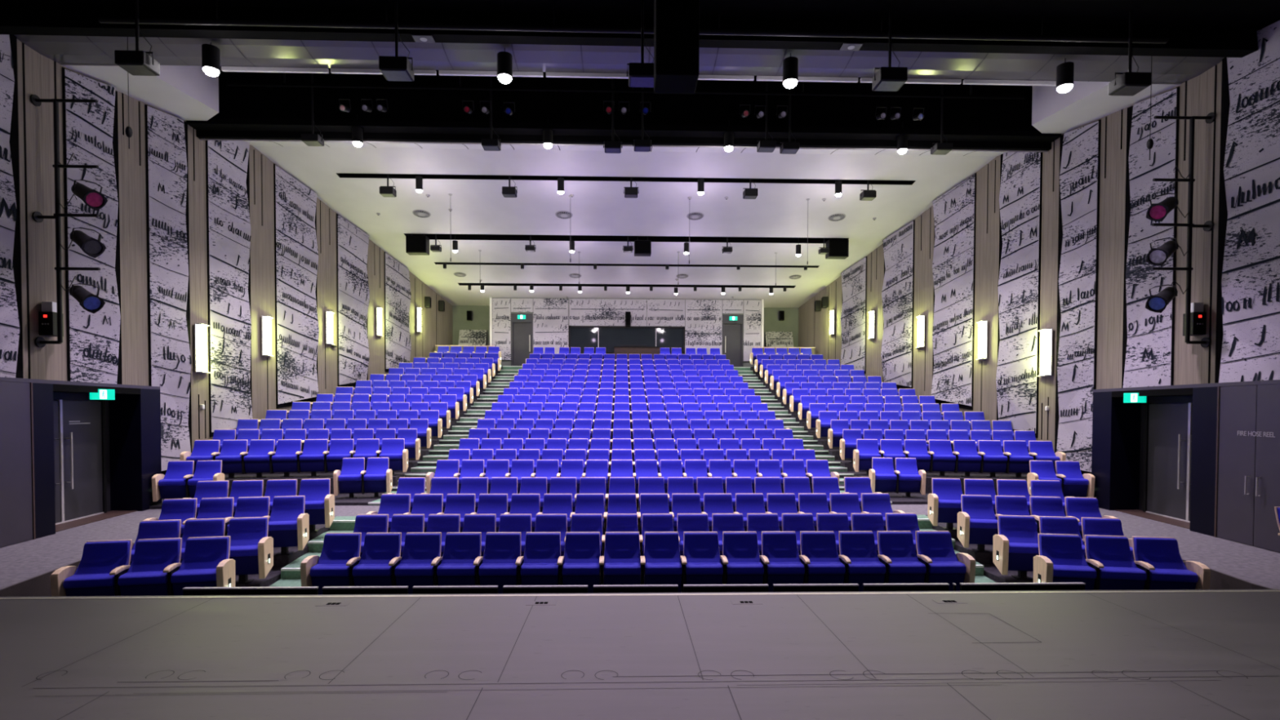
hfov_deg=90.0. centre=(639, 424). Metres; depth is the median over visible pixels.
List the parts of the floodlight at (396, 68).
glass plate, stem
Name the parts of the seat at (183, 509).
panel, backrest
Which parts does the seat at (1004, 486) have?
backrest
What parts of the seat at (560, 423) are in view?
backrest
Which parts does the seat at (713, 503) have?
backrest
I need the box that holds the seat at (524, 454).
[518,448,539,473]
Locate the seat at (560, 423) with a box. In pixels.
[551,418,572,438]
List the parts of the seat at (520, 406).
backrest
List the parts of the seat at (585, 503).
backrest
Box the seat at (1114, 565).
[1084,534,1146,590]
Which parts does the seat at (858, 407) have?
backrest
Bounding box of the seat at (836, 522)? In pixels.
[816,513,849,555]
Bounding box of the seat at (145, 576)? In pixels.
[109,537,182,595]
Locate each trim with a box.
[0,560,80,596]
[0,590,1279,599]
[8,34,23,378]
[22,42,436,439]
[30,382,35,539]
[55,510,137,532]
[62,66,122,384]
[144,104,191,475]
[205,140,252,437]
[221,66,328,73]
[273,163,318,408]
[330,68,436,75]
[336,213,368,386]
[383,251,389,372]
[438,70,542,77]
[489,297,764,346]
[546,71,628,78]
[697,75,754,80]
[756,75,857,82]
[813,64,1217,439]
[841,256,866,373]
[860,77,961,84]
[882,219,915,388]
[932,173,976,409]
[963,79,1056,85]
[996,151,1042,438]
[1054,119,1101,474]
[1114,509,1190,528]
[1121,86,1179,387]
[1213,386,1221,537]
[1214,57,1230,382]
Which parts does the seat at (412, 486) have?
backrest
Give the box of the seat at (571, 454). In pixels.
[560,448,586,473]
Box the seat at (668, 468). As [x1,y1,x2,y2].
[657,459,683,493]
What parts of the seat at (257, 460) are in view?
backrest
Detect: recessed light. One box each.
[201,42,220,76]
[351,114,363,146]
[415,174,422,192]
[480,284,484,292]
[529,284,533,292]
[542,117,552,148]
[557,177,564,194]
[577,284,582,293]
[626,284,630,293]
[674,287,677,294]
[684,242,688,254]
[697,177,704,195]
[721,287,724,294]
[724,132,733,151]
[768,287,773,294]
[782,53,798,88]
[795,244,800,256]
[835,179,841,196]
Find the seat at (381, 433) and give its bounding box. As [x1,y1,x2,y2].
[375,428,395,450]
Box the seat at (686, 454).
[680,448,701,473]
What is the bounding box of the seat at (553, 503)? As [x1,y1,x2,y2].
[537,493,572,532]
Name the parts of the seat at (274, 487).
backrest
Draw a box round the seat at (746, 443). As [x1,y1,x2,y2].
[741,438,760,459]
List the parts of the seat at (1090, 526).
backrest, panel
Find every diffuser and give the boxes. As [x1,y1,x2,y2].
[195,324,207,371]
[262,316,271,355]
[326,311,333,343]
[377,307,382,335]
[417,307,421,331]
[830,311,833,333]
[869,311,874,337]
[917,315,924,346]
[977,321,986,358]
[1040,329,1051,375]
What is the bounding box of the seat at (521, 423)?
[515,418,533,438]
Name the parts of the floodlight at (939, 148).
glass plate, stem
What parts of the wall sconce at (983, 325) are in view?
plate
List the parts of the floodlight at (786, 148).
glass plate, stem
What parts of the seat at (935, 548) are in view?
armrest, backrest, panel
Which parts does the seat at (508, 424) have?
backrest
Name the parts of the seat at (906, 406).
backrest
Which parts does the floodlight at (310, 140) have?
stem, glass plate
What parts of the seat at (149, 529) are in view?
backrest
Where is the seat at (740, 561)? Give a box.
[720,531,764,584]
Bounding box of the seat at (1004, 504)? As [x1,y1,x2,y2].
[995,495,1037,528]
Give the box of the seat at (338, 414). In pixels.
[333,409,353,428]
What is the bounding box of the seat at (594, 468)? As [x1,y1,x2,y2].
[582,459,608,493]
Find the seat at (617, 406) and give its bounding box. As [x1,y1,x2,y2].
[612,402,629,419]
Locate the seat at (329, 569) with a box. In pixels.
[300,532,361,595]
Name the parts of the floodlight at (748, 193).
glass plate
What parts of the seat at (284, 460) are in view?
backrest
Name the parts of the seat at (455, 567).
armrest, backrest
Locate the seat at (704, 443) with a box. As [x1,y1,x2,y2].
[698,438,718,459]
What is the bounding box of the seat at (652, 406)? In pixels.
[648,403,664,419]
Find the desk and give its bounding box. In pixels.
[613,345,659,359]
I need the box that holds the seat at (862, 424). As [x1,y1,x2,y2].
[850,419,868,439]
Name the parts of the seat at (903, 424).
backrest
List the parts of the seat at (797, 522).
backrest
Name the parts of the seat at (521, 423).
backrest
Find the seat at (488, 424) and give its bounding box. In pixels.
[471,418,494,438]
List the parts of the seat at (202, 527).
backrest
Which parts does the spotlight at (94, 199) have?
gel frame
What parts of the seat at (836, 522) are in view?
backrest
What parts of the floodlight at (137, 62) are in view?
stem, glass plate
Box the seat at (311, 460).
[295,439,328,477]
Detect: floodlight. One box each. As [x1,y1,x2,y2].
[114,0,159,75]
[301,73,324,146]
[378,0,413,81]
[379,173,396,197]
[430,234,441,252]
[481,75,501,151]
[502,175,517,197]
[524,235,535,252]
[603,78,622,153]
[622,235,633,253]
[623,177,639,198]
[626,0,653,87]
[632,87,652,151]
[721,237,732,253]
[742,178,758,199]
[756,80,776,152]
[779,88,799,154]
[818,238,829,254]
[859,180,876,200]
[871,4,907,91]
[930,84,952,155]
[1108,9,1151,96]
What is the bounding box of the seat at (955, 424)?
[951,420,970,439]
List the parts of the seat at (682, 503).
backrest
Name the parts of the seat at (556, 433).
backrest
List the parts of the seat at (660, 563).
armrest, backrest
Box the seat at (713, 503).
[701,493,733,531]
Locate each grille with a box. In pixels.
[406,235,425,252]
[419,37,426,41]
[466,311,471,319]
[626,311,630,324]
[635,240,650,253]
[657,0,697,71]
[780,311,784,319]
[829,240,848,256]
[847,45,854,49]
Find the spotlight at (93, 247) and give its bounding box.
[69,226,106,257]
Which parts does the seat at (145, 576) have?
armrest, backrest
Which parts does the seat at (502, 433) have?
backrest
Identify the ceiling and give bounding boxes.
[0,0,1279,27]
[0,2,1263,57]
[14,35,1224,83]
[60,63,218,121]
[196,66,1051,151]
[200,138,1048,156]
[253,146,995,307]
[1031,80,1181,134]
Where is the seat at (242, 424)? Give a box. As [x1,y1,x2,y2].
[235,418,258,439]
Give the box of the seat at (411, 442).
[397,428,420,462]
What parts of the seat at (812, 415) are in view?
panel, backrest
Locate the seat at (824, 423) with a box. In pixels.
[815,411,837,440]
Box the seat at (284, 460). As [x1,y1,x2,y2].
[267,439,302,477]
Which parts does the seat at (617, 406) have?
backrest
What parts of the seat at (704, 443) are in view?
backrest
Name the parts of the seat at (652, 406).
backrest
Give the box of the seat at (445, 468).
[426,459,459,493]
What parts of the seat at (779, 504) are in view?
backrest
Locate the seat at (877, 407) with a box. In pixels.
[865,403,882,419]
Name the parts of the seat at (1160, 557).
armrest, backrest, panel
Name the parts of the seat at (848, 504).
backrest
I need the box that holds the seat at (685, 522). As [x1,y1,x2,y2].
[676,513,709,555]
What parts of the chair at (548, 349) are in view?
backrest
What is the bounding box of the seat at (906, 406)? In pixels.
[902,403,922,420]
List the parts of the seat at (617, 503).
armrest, backrest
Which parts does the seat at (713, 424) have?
backrest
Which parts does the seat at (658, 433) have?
backrest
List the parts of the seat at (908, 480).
backrest, panel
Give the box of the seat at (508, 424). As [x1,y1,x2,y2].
[496,418,514,438]
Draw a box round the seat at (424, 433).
[409,418,431,451]
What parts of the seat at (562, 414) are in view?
backrest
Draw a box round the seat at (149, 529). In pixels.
[129,519,181,564]
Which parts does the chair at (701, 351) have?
backrest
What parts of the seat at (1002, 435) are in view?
backrest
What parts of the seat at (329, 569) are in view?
panel, backrest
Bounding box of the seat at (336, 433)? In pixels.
[327,428,351,451]
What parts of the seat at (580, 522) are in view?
backrest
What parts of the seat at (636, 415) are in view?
backrest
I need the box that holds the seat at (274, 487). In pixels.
[264,479,297,515]
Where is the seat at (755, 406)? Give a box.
[751,403,768,419]
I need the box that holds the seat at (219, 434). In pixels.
[212,429,235,452]
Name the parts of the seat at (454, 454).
backrest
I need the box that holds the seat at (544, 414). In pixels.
[540,410,556,428]
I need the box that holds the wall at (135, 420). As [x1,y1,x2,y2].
[108,388,161,511]
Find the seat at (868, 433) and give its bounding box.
[863,429,883,450]
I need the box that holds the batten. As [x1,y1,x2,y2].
[97,0,1168,43]
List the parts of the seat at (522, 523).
backrest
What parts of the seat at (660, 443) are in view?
backrest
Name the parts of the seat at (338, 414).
backrest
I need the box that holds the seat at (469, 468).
[453,459,484,493]
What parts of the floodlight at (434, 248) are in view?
glass plate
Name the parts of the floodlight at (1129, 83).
glass plate, stem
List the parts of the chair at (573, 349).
backrest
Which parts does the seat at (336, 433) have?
backrest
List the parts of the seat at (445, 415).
backrest, panel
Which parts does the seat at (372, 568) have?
armrest, backrest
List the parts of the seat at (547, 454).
backrest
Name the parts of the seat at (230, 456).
armrest, backrest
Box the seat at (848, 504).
[829,493,861,531]
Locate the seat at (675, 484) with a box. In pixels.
[667,476,694,511]
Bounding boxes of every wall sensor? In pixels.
[200,404,204,409]
[1044,405,1049,411]
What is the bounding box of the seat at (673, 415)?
[668,410,684,428]
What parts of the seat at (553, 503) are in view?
backrest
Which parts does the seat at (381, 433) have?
backrest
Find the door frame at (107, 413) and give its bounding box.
[53,400,110,511]
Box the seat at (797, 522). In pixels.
[782,513,814,555]
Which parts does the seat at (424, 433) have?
backrest, panel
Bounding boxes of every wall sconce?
[194,323,210,373]
[261,315,273,356]
[325,311,334,345]
[376,306,383,337]
[416,306,422,333]
[828,310,834,335]
[867,310,875,339]
[915,315,924,348]
[975,320,987,359]
[1037,328,1053,376]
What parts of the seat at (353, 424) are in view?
backrest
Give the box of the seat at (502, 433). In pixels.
[488,428,508,448]
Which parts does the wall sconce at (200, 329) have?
plate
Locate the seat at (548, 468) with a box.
[530,459,558,493]
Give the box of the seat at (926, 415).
[921,411,942,430]
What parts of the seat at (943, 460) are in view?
backrest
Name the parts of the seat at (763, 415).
backrest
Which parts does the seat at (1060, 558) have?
panel, backrest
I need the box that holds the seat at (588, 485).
[574,476,605,511]
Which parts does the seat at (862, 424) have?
backrest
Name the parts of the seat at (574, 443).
backrest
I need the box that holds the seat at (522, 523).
[498,514,531,555]
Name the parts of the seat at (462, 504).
backrest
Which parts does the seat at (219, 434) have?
backrest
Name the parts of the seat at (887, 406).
backrest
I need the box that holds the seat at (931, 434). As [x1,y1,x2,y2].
[925,430,947,444]
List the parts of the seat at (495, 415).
backrest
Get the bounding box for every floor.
[0,504,1279,589]
[0,591,1279,719]
[149,496,229,509]
[193,460,422,475]
[224,471,410,496]
[235,566,284,586]
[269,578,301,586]
[272,542,308,567]
[307,524,329,542]
[329,493,382,505]
[408,448,433,460]
[420,439,442,448]
[431,430,448,439]
[442,421,456,430]
[450,413,464,421]
[458,405,471,413]
[466,398,477,405]
[473,391,483,398]
[479,384,488,391]
[491,373,497,378]
[495,365,502,373]
[750,366,759,373]
[755,373,764,379]
[760,379,769,386]
[765,386,776,391]
[771,391,782,399]
[777,399,789,406]
[783,406,798,413]
[791,413,806,422]
[799,422,815,431]
[804,430,826,439]
[813,439,839,449]
[823,448,851,460]
[835,460,1028,474]
[847,471,1030,495]
[880,492,928,504]
[932,522,959,540]
[954,540,994,564]
[974,575,995,582]
[982,564,1033,582]
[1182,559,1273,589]
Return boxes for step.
[280,551,321,578]
[307,530,353,551]
[329,515,355,530]
[367,498,380,505]
[391,484,426,491]
[404,471,435,478]
[410,466,436,471]
[417,460,436,466]
[422,454,448,460]
[428,448,449,454]
[433,444,459,448]
[439,439,459,444]
[443,434,468,439]
[448,430,469,434]
[452,425,477,430]
[456,421,477,425]
[459,417,484,421]
[463,413,484,417]
[466,409,491,413]
[471,405,492,409]
[473,401,492,405]
[477,398,497,402]
[480,395,497,398]
[483,391,503,395]
[485,387,503,391]
[488,385,509,387]
[490,382,509,385]
[493,378,514,382]
[495,376,514,378]
[497,373,518,376]
[500,369,518,373]
[502,365,522,369]
[733,367,750,370]
[737,370,753,373]
[737,373,755,377]
[742,377,758,379]
[742,379,760,382]
[747,382,763,386]
[747,386,765,389]
[754,388,768,391]
[754,391,771,395]
[760,395,774,399]
[760,399,777,402]
[761,402,781,406]
[767,406,783,410]
[768,409,787,413]
[774,413,791,417]
[775,417,795,422]
[783,422,799,426]
[783,426,804,431]
[792,431,808,435]
[792,435,813,439]
[802,440,817,444]
[803,444,823,449]
[814,449,828,454]
[814,454,835,460]
[827,460,839,466]
[828,466,847,471]
[830,471,853,478]
[839,478,844,484]
[839,484,844,490]
[916,515,932,528]
[919,528,955,549]
[953,549,983,575]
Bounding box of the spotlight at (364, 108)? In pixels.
[360,98,373,112]
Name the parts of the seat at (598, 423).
backrest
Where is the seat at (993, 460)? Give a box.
[977,440,1007,477]
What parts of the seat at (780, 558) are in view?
armrest, backrest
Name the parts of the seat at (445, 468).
panel, backrest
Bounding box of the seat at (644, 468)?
[632,459,657,493]
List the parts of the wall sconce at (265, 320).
plate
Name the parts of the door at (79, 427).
handle, handle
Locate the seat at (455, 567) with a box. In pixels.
[431,532,481,586]
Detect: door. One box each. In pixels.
[53,391,106,524]
[511,313,533,365]
[722,315,743,367]
[1142,395,1192,522]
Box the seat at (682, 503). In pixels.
[668,493,701,531]
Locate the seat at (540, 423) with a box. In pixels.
[535,418,553,438]
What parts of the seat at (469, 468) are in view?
backrest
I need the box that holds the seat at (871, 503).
[861,493,904,530]
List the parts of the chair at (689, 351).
backrest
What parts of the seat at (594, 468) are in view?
backrest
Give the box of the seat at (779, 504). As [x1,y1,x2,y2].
[765,493,797,531]
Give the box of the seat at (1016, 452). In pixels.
[1003,440,1033,478]
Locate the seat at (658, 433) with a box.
[653,428,671,449]
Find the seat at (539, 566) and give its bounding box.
[515,532,560,585]
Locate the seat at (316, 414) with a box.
[303,409,331,428]
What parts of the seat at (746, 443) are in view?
backrest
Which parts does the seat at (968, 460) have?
backrest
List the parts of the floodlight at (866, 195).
glass plate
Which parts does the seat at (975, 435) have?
backrest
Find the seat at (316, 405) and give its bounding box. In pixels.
[309,401,330,418]
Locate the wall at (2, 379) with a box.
[0,377,159,389]
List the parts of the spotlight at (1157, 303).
gel frame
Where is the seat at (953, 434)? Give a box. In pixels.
[948,430,968,451]
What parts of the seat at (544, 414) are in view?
backrest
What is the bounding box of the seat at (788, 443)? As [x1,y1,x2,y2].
[783,438,804,459]
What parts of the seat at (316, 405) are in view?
backrest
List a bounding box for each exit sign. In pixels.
[89,389,115,399]
[517,315,525,319]
[728,316,737,320]
[1123,392,1146,402]
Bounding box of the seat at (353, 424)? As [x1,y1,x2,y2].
[346,418,366,439]
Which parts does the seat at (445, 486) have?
backrest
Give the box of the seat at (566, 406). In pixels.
[558,402,577,418]
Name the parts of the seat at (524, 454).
backrest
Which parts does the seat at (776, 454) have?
backrest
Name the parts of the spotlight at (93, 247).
gel frame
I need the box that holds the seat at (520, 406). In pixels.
[508,402,524,418]
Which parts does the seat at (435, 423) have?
backrest, panel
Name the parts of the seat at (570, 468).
backrest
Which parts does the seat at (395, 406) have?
backrest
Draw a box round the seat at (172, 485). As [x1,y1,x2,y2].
[151,460,194,502]
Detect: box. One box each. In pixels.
[38,302,63,336]
[1182,302,1206,336]
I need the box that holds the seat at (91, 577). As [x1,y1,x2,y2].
[49,539,132,595]
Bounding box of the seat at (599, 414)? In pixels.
[592,410,612,426]
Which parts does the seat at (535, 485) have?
backrest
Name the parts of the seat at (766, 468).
backrest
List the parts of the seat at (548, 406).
backrest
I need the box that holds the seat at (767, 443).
[762,438,782,459]
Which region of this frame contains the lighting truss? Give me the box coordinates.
[186,117,1061,142]
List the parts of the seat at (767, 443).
backrest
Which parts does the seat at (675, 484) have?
backrest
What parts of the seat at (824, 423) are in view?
panel, backrest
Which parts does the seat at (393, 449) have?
backrest, panel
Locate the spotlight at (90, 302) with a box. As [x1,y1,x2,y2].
[69,283,105,313]
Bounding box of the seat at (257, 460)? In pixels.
[240,439,275,478]
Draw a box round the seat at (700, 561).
[680,531,723,592]
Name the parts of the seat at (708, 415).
backrest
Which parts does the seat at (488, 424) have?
backrest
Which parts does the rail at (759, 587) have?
rail panel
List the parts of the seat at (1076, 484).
armrest, backrest, panel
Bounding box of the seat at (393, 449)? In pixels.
[375,438,408,475]
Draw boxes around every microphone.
[124,36,133,149]
[577,251,580,284]
[688,204,689,263]
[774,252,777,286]
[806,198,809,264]
[1146,56,1153,159]
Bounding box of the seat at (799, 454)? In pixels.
[794,448,815,473]
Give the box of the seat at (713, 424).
[709,419,726,438]
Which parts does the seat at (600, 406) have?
backrest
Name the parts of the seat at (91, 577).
panel, backrest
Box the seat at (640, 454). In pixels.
[632,448,655,472]
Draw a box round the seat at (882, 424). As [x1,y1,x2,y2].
[870,419,888,439]
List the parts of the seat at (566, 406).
backrest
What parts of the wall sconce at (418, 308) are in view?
plate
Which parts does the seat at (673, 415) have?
backrest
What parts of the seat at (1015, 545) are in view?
panel, backrest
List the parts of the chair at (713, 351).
backrest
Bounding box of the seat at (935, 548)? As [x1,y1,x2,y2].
[915,530,975,591]
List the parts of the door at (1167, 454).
handle, handle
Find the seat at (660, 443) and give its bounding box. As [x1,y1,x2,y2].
[654,438,675,459]
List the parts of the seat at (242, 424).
backrest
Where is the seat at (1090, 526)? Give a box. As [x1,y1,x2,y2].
[1080,517,1134,560]
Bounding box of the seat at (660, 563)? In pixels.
[640,531,681,592]
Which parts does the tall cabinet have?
door, handle, handle, door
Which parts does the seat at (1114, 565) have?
armrest, backrest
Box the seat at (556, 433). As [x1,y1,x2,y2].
[546,428,569,448]
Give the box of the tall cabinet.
[1216,383,1279,552]
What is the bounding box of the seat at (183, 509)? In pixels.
[143,497,197,537]
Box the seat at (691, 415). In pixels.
[686,410,702,428]
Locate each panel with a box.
[0,34,20,377]
[64,68,120,383]
[146,106,191,471]
[207,140,252,432]
[275,164,319,404]
[337,214,369,385]
[385,253,411,368]
[457,329,487,345]
[492,297,511,359]
[511,297,533,312]
[533,298,568,353]
[568,298,646,326]
[646,299,684,326]
[684,299,722,354]
[722,299,743,313]
[743,299,761,361]
[764,331,793,346]
[840,257,866,370]
[880,221,913,386]
[930,174,974,405]
[995,151,1040,433]
[1056,120,1098,471]
[1123,88,1177,387]
[1218,20,1279,382]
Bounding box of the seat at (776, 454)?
[771,448,792,473]
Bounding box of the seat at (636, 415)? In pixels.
[630,410,648,429]
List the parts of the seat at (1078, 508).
backrest, panel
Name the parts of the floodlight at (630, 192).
glass plate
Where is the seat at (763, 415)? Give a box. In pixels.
[759,410,775,429]
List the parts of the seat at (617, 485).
backrest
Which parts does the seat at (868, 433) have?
backrest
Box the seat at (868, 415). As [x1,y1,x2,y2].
[859,411,879,429]
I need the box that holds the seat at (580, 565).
[557,532,600,593]
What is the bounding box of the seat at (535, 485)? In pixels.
[519,476,546,512]
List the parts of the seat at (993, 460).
backrest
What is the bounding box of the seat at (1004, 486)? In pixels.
[996,479,1031,515]
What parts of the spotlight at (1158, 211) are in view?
gel frame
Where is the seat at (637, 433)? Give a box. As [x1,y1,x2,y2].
[631,428,651,449]
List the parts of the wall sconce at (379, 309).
plate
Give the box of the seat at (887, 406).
[884,403,902,419]
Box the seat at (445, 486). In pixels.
[424,477,458,512]
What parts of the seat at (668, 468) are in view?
backrest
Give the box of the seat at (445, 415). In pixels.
[430,402,450,428]
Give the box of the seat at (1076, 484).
[1055,460,1094,497]
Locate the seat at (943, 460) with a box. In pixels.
[927,440,955,476]
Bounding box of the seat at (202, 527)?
[180,518,225,563]
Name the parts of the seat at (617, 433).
backrest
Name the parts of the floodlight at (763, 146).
glass plate, stem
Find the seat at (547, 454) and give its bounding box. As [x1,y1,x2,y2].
[542,448,563,473]
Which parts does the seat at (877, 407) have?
backrest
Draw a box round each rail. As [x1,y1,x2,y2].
[182,586,318,595]
[322,586,408,595]
[412,585,497,594]
[502,585,587,593]
[593,584,678,593]
[683,583,768,592]
[773,583,858,591]
[862,582,949,591]
[952,582,956,591]
[960,582,1085,591]
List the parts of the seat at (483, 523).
backrest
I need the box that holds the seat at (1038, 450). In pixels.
[1028,440,1066,473]
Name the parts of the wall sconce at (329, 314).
plate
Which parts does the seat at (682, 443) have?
backrest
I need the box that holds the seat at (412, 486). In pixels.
[387,477,425,512]
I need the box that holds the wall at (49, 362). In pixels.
[17,39,452,451]
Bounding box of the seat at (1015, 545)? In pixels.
[992,515,1039,580]
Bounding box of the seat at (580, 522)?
[564,513,602,555]
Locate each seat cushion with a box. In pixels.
[62,573,115,588]
[117,570,167,586]
[129,550,134,561]
[158,478,186,485]
[170,568,216,582]
[180,524,184,533]
[180,547,185,559]
[186,455,213,462]
[187,478,213,484]
[196,503,199,512]
[215,455,241,461]
[229,545,257,556]
[233,502,236,511]
[244,455,270,461]
[267,520,297,530]
[269,502,272,510]
[271,454,297,461]
[299,454,324,460]
[304,500,324,509]
[310,564,349,576]
[326,453,351,460]
[337,474,361,480]
[352,453,377,459]
[352,564,391,576]
[360,542,364,552]
[363,474,386,480]
[378,453,402,459]
[388,518,391,527]
[394,563,433,576]
[400,541,404,551]
[404,442,415,448]
[410,498,413,506]
[417,431,426,436]
[424,517,427,527]
[428,422,437,426]
[431,476,455,483]
[436,563,475,576]
[439,413,446,417]
[440,541,444,551]
[442,498,446,506]
[458,476,480,483]
[460,517,464,527]
[475,498,479,506]
[478,563,517,575]
[480,541,485,551]
[484,476,506,483]
[495,517,500,527]
[507,498,511,506]
[510,476,532,483]
[520,541,525,551]
[520,563,559,575]
[531,517,535,526]
[540,498,543,506]
[546,476,551,483]
[560,541,564,551]
[562,563,599,575]
[567,517,571,526]
[572,498,575,506]
[576,476,580,483]
[604,562,640,574]
[644,562,681,574]
[663,476,667,483]
[668,498,671,506]
[672,517,677,526]
[679,540,683,551]
[685,562,723,574]
[693,476,697,483]
[700,498,703,506]
[707,517,711,526]
[718,540,722,551]
[721,476,725,483]
[726,562,764,574]
[732,498,735,506]
[742,517,746,526]
[757,540,761,551]
[764,497,767,506]
[767,561,804,573]
[777,516,782,526]
[779,476,783,483]
[795,497,798,506]
[796,540,800,551]
[807,561,845,573]
[810,414,818,418]
[813,516,817,525]
[820,422,831,427]
[826,497,830,506]
[832,432,842,437]
[835,540,839,550]
[844,443,856,448]
[848,516,851,525]
[848,561,885,573]
[858,453,880,459]
[874,539,878,550]
[875,473,897,479]
[882,516,885,525]
[883,453,906,459]
[888,561,926,573]
[898,474,920,480]
[907,454,930,460]
[913,539,916,550]
[928,561,966,573]
[932,454,955,460]
[937,499,961,508]
[957,454,981,461]
[969,518,997,528]
[983,455,1007,461]
[1008,455,1033,461]
[1008,542,1039,553]
[1026,502,1030,510]
[1035,456,1060,462]
[1038,477,1062,484]
[1053,564,1096,577]
[1063,478,1088,484]
[1078,521,1081,531]
[1081,544,1085,555]
[1099,566,1146,580]
[1129,546,1133,557]
[1149,568,1198,582]
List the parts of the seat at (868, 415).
backrest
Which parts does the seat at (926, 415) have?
backrest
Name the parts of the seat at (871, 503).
backrest, panel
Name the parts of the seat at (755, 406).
backrest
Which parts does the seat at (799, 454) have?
backrest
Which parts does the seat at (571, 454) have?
backrest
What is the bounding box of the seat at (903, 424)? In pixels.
[889,419,909,439]
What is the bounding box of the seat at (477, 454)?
[471,448,493,473]
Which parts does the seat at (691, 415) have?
backrest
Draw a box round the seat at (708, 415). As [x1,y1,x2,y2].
[704,410,721,428]
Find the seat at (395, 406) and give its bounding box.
[391,402,409,418]
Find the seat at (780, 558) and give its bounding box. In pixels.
[759,531,804,591]
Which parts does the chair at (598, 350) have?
backrest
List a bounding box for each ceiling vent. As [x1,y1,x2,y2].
[412,209,431,217]
[453,271,466,276]
[555,210,573,218]
[568,273,581,278]
[675,273,688,278]
[686,212,703,220]
[788,274,801,279]
[827,213,845,221]
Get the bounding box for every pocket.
[315,601,351,605]
[525,600,557,604]
[730,600,762,604]
[933,599,966,603]
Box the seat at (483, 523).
[462,514,496,556]
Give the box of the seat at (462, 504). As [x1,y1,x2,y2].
[436,493,475,532]
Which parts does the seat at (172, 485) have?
panel, backrest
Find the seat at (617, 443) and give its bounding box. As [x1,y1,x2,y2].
[609,438,631,461]
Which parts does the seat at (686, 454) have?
backrest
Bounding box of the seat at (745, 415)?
[740,410,757,429]
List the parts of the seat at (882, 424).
backrest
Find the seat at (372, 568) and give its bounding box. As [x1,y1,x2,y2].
[346,532,401,586]
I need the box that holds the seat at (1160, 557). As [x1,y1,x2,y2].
[1132,536,1210,590]
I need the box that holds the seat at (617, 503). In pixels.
[603,493,636,534]
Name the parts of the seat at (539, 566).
armrest, backrest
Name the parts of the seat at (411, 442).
backrest, panel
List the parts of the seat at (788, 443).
backrest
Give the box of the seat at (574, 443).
[564,438,588,460]
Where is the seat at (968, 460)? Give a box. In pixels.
[952,440,981,477]
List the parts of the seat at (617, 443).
backrest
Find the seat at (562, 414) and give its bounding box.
[555,410,575,428]
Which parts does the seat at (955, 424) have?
backrest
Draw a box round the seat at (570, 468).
[556,459,583,493]
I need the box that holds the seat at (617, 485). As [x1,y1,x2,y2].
[604,476,635,511]
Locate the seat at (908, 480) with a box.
[893,457,925,497]
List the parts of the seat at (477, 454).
backrest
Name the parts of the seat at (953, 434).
backrest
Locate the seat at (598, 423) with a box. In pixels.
[591,418,611,439]
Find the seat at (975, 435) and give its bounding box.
[969,430,991,452]
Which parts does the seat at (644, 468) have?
backrest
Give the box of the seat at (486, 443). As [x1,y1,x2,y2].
[480,438,501,459]
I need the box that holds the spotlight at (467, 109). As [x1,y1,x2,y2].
[462,100,474,113]
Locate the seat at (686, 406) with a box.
[683,403,698,419]
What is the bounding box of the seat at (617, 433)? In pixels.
[609,428,631,449]
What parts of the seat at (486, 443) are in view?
backrest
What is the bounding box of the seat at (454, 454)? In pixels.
[448,448,470,473]
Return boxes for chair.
[533,346,543,358]
[544,346,555,358]
[559,346,568,358]
[570,346,580,358]
[583,346,594,359]
[595,347,605,359]
[659,347,670,359]
[671,347,681,359]
[685,347,695,359]
[697,347,706,359]
[710,347,719,359]
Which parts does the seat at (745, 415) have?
backrest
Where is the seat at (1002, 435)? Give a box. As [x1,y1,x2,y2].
[991,430,1013,452]
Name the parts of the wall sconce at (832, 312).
plate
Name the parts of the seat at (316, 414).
backrest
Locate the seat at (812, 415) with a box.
[806,403,826,431]
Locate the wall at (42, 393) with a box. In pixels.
[32,382,55,538]
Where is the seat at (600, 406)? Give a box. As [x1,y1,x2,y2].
[594,402,612,419]
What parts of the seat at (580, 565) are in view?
armrest, backrest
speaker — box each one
[405,234,429,255]
[424,296,431,308]
[438,300,444,311]
[466,310,472,320]
[625,311,631,326]
[634,235,651,256]
[778,311,784,320]
[814,300,821,311]
[821,296,827,308]
[825,238,848,258]
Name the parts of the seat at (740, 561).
armrest, backrest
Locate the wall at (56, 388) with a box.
[53,383,140,394]
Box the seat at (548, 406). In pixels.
[543,402,559,418]
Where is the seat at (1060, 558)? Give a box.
[1033,533,1096,590]
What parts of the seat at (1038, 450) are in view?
armrest, backrest, panel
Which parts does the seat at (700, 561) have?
armrest, backrest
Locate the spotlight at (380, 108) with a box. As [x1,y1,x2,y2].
[375,98,388,112]
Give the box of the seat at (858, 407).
[846,403,863,419]
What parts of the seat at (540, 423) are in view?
backrest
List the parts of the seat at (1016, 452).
backrest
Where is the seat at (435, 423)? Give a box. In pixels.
[419,409,442,440]
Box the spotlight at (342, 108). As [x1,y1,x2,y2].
[338,98,351,112]
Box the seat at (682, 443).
[676,438,696,459]
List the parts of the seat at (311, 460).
backrest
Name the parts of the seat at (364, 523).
backrest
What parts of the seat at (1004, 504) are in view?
backrest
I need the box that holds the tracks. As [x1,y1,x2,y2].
[336,173,915,288]
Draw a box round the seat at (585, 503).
[569,493,604,534]
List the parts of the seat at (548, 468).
backrest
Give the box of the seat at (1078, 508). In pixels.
[1064,497,1116,538]
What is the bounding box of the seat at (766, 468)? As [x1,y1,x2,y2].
[756,459,783,493]
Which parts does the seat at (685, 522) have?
backrest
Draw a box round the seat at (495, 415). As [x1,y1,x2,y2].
[484,410,502,428]
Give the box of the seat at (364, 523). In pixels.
[353,514,388,556]
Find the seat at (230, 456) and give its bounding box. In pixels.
[211,440,247,478]
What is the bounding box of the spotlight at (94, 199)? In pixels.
[71,179,107,210]
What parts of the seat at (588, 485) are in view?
backrest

